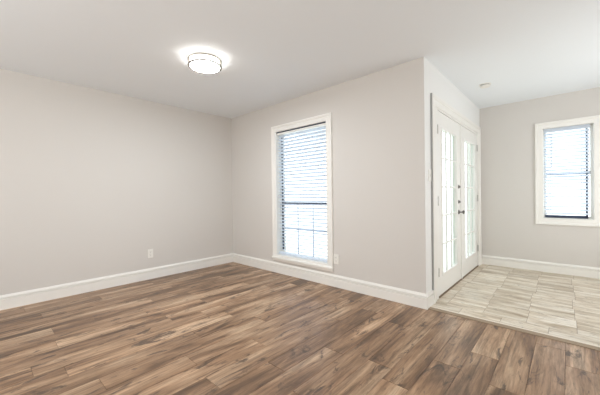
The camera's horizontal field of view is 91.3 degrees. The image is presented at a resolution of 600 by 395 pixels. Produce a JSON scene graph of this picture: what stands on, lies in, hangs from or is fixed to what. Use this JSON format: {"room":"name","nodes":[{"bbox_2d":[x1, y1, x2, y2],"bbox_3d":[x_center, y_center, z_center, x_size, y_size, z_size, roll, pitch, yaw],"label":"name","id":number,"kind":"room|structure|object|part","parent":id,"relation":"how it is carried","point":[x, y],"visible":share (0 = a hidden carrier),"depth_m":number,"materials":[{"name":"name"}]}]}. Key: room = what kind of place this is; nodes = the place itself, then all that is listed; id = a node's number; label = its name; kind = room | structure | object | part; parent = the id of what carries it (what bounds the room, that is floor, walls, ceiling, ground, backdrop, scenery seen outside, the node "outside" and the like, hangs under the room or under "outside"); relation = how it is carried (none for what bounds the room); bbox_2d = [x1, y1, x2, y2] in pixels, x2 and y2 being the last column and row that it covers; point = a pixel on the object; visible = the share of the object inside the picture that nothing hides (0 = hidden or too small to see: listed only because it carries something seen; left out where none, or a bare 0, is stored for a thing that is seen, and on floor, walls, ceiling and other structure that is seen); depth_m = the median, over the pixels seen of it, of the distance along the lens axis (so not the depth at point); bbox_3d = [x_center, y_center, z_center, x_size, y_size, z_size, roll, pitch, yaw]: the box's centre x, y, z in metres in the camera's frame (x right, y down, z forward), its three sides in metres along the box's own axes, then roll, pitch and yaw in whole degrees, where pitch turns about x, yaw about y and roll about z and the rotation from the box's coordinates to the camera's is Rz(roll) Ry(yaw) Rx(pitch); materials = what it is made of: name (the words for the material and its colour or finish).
{"room":"empty living room","nodes":[
{"label":"empty living room","id":0,"kind":"room"},
{"bbox_2d":[0,68,232,294],"bbox_3d":[-2.916,-0.078,3.186,0.140,2.460,5.340,0,1,42],"label":"wall","id":1,"kind":"structure","parent":0,"point":[92,180],"depth_m":3.60,"materials":[{"name":"white paint"}]},
{"bbox_2d":[0,253,232,309],"bbox_3d":[-2.891,1.059,3.090,0.018,0.146,5.200,0,1,42],"label":"baseboard","id":2,"kind":"structure","parent":1,"relation":"attached to","point":[12,300],"depth_m":3.59,"materials":[{"name":"white wood"}]},
{"bbox_2d":[147,249,152,257],"bbox_3d":[-2.050,0.767,4.016,0.009,0.118,0.072,0,1,42],"label":"wall outlet","id":3,"kind":"object","parent":1,"relation":"attached to","point":[150,251],"visible":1,"depth_m":4.01,"materials":[{"name":"white plastic"}]},
{"bbox_2d":[0,262,599,394],"bbox_3d":[0.015,1.149,2.063,5.710,0.107,7.607,0,1,42],"label":"floor","id":4,"kind":"structure","parent":0,"point":[232,328],"depth_m":2.28,"materials":[{"name":"brown wood"}]},
{"bbox_2d":[430,306,599,346],"bbox_3d":[2.198,1.075,2.050,2.474,0.018,0.021,0,1,42],"label":"trim","id":5,"kind":"structure","parent":4,"relation":"on","point":[430,306],"depth_m":2.40,"materials":[{"name":"beige"}]},
{"bbox_2d":[0,0,599,138],"bbox_3d":[-0.014,-1.397,2.040,5.980,0.120,7.887,0,1,42],"label":"ceiling","id":6,"kind":"structure","parent":0,"point":[271,52],"depth_m":2.57,"materials":[{"name":"white paint"}]},
{"bbox_2d":[188,52,221,73],"bbox_3d":[-0.911,-1.290,2.810,0.312,0.082,0.312,0,1,42],"label":"ceiling light","id":7,"kind":"object","parent":6,"relation":"attached to","point":[201,62],"visible":1,"depth_m":2.75,"materials":[{"name":"white glass"}]},
{"bbox_2d":[190,61,218,72],"bbox_3d":[-0.910,-1.252,2.811,0.268,0.006,0.268,0,1,42],"label":"diffuser","id":8,"kind":"object","parent":7,"relation":"attached to","point":[198,66],"depth_m":2.80,"materials":[{"name":"white glass"}]},
{"bbox_2d":[479,82,490,88],"bbox_3d":[2.253,-1.359,3.568,0.124,0.037,0.124,0,1,42],"label":"smoke detector","id":9,"kind":"object","parent":6,"relation":"attached to","point":[487,84],"visible":1,"depth_m":3.54,"materials":[{"name":"white plastic"}]},
{"bbox_2d":[231,57,425,293],"bbox_3d":[0.074,-0.123,3.973,3.208,2.460,0.140,0,1,42],"label":"wall","id":10,"kind":"structure","parent":0,"point":[378,135],"depth_m":3.28,"materials":[{"name":"white paint"}]},
{"bbox_2d":[271,112,333,271],"bbox_3d":[0.035,-0.061,3.982,1.094,1.940,0.180,0,1,42],"label":"window","id":11,"kind":"structure","parent":10,"relation":"in","point":[276,236],"depth_m":4.01,"materials":[{"name":"white wood"}]},
{"bbox_2d":[276,122,326,261],"bbox_3d":[0.025,-0.066,3.970,0.908,1.752,0.060,0,1,42],"label":"window blind","id":12,"kind":"object","parent":11,"relation":"attached to","point":[319,126],"visible":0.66,"depth_m":3.95,"materials":[{"name":"white plastic"}]},
{"bbox_3d":[0.037,0.798,3.975,0.886,0.024,0.048,0,1,42],"label":"rail","id":13,"kind":"part","parent":12,"relation":"part of","materials":[{"name":"white plastic"}]},
{"bbox_3d":[0.254,-0.045,3.760,0.002,1.671,0.056,0,1,42],"label":"ladder cord","id":14,"kind":"part","parent":12,"relation":"part of","materials":[{"name":"white fabric"}]},
{"bbox_3d":[0.077,-0.062,4.026,0.884,1.766,0.030,0,1,42],"label":"sash frame","id":15,"kind":"part","parent":11,"relation":"part of","materials":[{"name":"white plastic"}]},
{"bbox_3d":[0.077,0.087,4.025,0.824,0.040,0.032,0,1,42],"label":"meeting rail","id":16,"kind":"part","parent":11,"relation":"part of","materials":[{"name":"white wood"}]},
{"bbox_2d":[233,253,426,309],"bbox_3d":[0.042,1.015,3.917,3.227,0.146,0.018,0,1,42],"label":"baseboard","id":17,"kind":"structure","parent":10,"relation":"attached to","point":[412,298],"depth_m":3.48,"materials":[{"name":"white wood"}]},
{"bbox_2d":[334,254,338,263],"bbox_3d":[0.438,0.749,3.556,0.072,0.118,0.009,0,1,42],"label":"wall outlet","id":18,"kind":"object","parent":10,"relation":"attached to","point":[336,257],"visible":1,"depth_m":3.55,"materials":[{"name":"white plastic"}]},
{"bbox_2d":[424,57,479,293],"bbox_3d":[1.972,-0.145,3.772,0.140,2.460,2.406,0,1,42],"label":"wall","id":19,"kind":"structure","parent":0,"point":[435,82],"depth_m":2.95,"materials":[{"name":"white paint"}]},
{"bbox_2d":[428,169,430,180],"bbox_3d":[1.301,-0.221,2.923,0.018,0.118,0.072,0,1,42],"label":"light switch","id":20,"kind":"object","parent":19,"relation":"attached to","point":[429,170],"visible":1,"depth_m":2.91,"materials":[{"name":"white plastic"}]},
{"bbox_2d":[426,290,433,309],"bbox_3d":[2.038,0.991,3.720,0.018,0.146,2.425,0,1,42],"label":"baseboard","id":21,"kind":"structure","parent":19,"relation":"attached to","point":[430,296],"depth_m":2.88,"materials":[{"name":"white wood"}]},
{"bbox_2d":[430,93,433,289],"bbox_3d":[1.332,-0.057,2.955,0.018,1.987,0.003,0,1,42],"label":"trim","id":22,"kind":"structure","parent":19,"relation":"attached to","point":[430,93],"depth_m":2.95,"materials":[{"name":"white wood"}]},
{"bbox_2d":[437,111,464,295],"bbox_3d":[1.775,0.060,3.439,0.114,1.990,0.924,0,1,42],"label":"door","id":23,"kind":"structure","parent":19,"relation":"in","point":[448,276],"depth_m":3.50,"materials":[{"name":"white wood"}]},
{"bbox_3d":[1.758,0.036,3.434,0.015,1.644,0.617,0,1,42],"label":"glass moulding","id":24,"kind":"part","parent":23,"relation":"part of","materials":[{"name":"white wood"}]},
{"bbox_2d":[432,93,481,303],"bbox_3d":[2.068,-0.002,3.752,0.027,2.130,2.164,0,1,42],"label":"trim","id":25,"kind":"structure","parent":19,"relation":"attached to","point":[437,102],"depth_m":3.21,"materials":[{"name":"white wood"}]},
{"bbox_2d":[439,265,477,297],"bbox_3d":[2.048,1.062,3.838,0.152,0.022,1.840,0,1,42],"label":"trim","id":26,"kind":"structure","parent":19,"relation":"attached to","point":[451,287],"depth_m":3.60,"materials":[{"name":"brown"}]},
{"bbox_2d":[460,125,478,278],"bbox_3d":[2.375,0.048,4.134,0.061,1.990,0.944,0,1,42],"label":"door","id":27,"kind":"structure","parent":19,"relation":"in","point":[469,261],"depth_m":4.10,"materials":[{"name":"white wood"}]},
{"bbox_3d":[2.402,0.022,4.138,0.015,1.644,0.619,0,1,42],"label":"glass moulding","id":28,"kind":"part","parent":27,"relation":"part of","materials":[{"name":"white wood"}]},
{"bbox_2d":[480,87,599,267],"bbox_3d":[3.801,-0.169,3.823,2.771,2.460,0.140,0,1,42],"label":"wall","id":29,"kind":"structure","parent":0,"point":[509,228],"depth_m":4.25,"materials":[{"name":"white paint"}]},
{"bbox_2d":[482,255,599,278],"bbox_3d":[3.763,0.969,3.773,2.491,0.146,0.018,0,1,42],"label":"baseboard","id":30,"kind":"structure","parent":29,"relation":"attached to","point":[567,269],"depth_m":4.09,"materials":[{"name":"white wood"}]},
{"bbox_2d":[535,115,599,226],"bbox_3d":[3.621,-0.334,3.967,0.672,1.414,0.166,0,1,42],"label":"window","id":31,"kind":"structure","parent":29,"relation":"in","point":[593,220],"depth_m":3.90,"materials":[{"name":"white wood"}]},
{"bbox_3d":[3.636,0.262,4.007,0.436,0.036,0.011,0,1,42],"label":"sash lift rail","id":32,"kind":"part","parent":31,"relation":"part of","materials":[{"name":"brown metal"}]},
{"bbox_2d":[544,124,589,214],"bbox_3d":[3.597,-0.361,3.960,0.460,1.182,0.077,0,1,42],"label":"window blind","id":33,"kind":"object","parent":31,"relation":"attached to","point":[584,126],"visible":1,"depth_m":3.96,"materials":[{"name":"white plastic"}]},
{"bbox_3d":[3.485,-0.344,4.077,0.002,1.114,0.056,0,1,42],"label":"ladder cord","id":34,"kind":"part","parent":33,"relation":"part of","materials":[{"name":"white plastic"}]},
{"bbox_3d":[3.611,0.218,3.972,0.452,0.024,0.048,0,1,42],"label":"rail","id":35,"kind":"part","parent":33,"relation":"part of","materials":[{"name":"white plastic"}]},
{"bbox_3d":[3.713,-0.346,3.868,0.002,1.114,0.056,0,1,42],"label":"ladder cord","id":36,"kind":"part","parent":33,"relation":"part of","materials":[{"name":"white fabric"}]},
{"bbox_3d":[3.655,-0.331,4.004,0.438,0.040,0.032,0,1,42],"label":"meeting rail","id":37,"kind":"part","parent":31,"relation":"part of","materials":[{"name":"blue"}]},
{"bbox_3d":[3.657,-0.335,4.006,0.498,1.240,0.030,0,1,42],"label":"sash frame","id":38,"kind":"part","parent":31,"relation":"part of","materials":[{"name":"white plastic"}]},
{"label":"outside","id":39,"kind":"structure","parent":0,"visible":0},
{"bbox_2d":[286,209,589,268],"bbox_3d":[1.750,1.278,3.726,34.000,0.180,34.000,0,1,42],"label":"ground","id":40,"kind":"structure","parent":39,"point":[321,210],"depth_m":8.96,"materials":[{"name":"white"}]}
]}

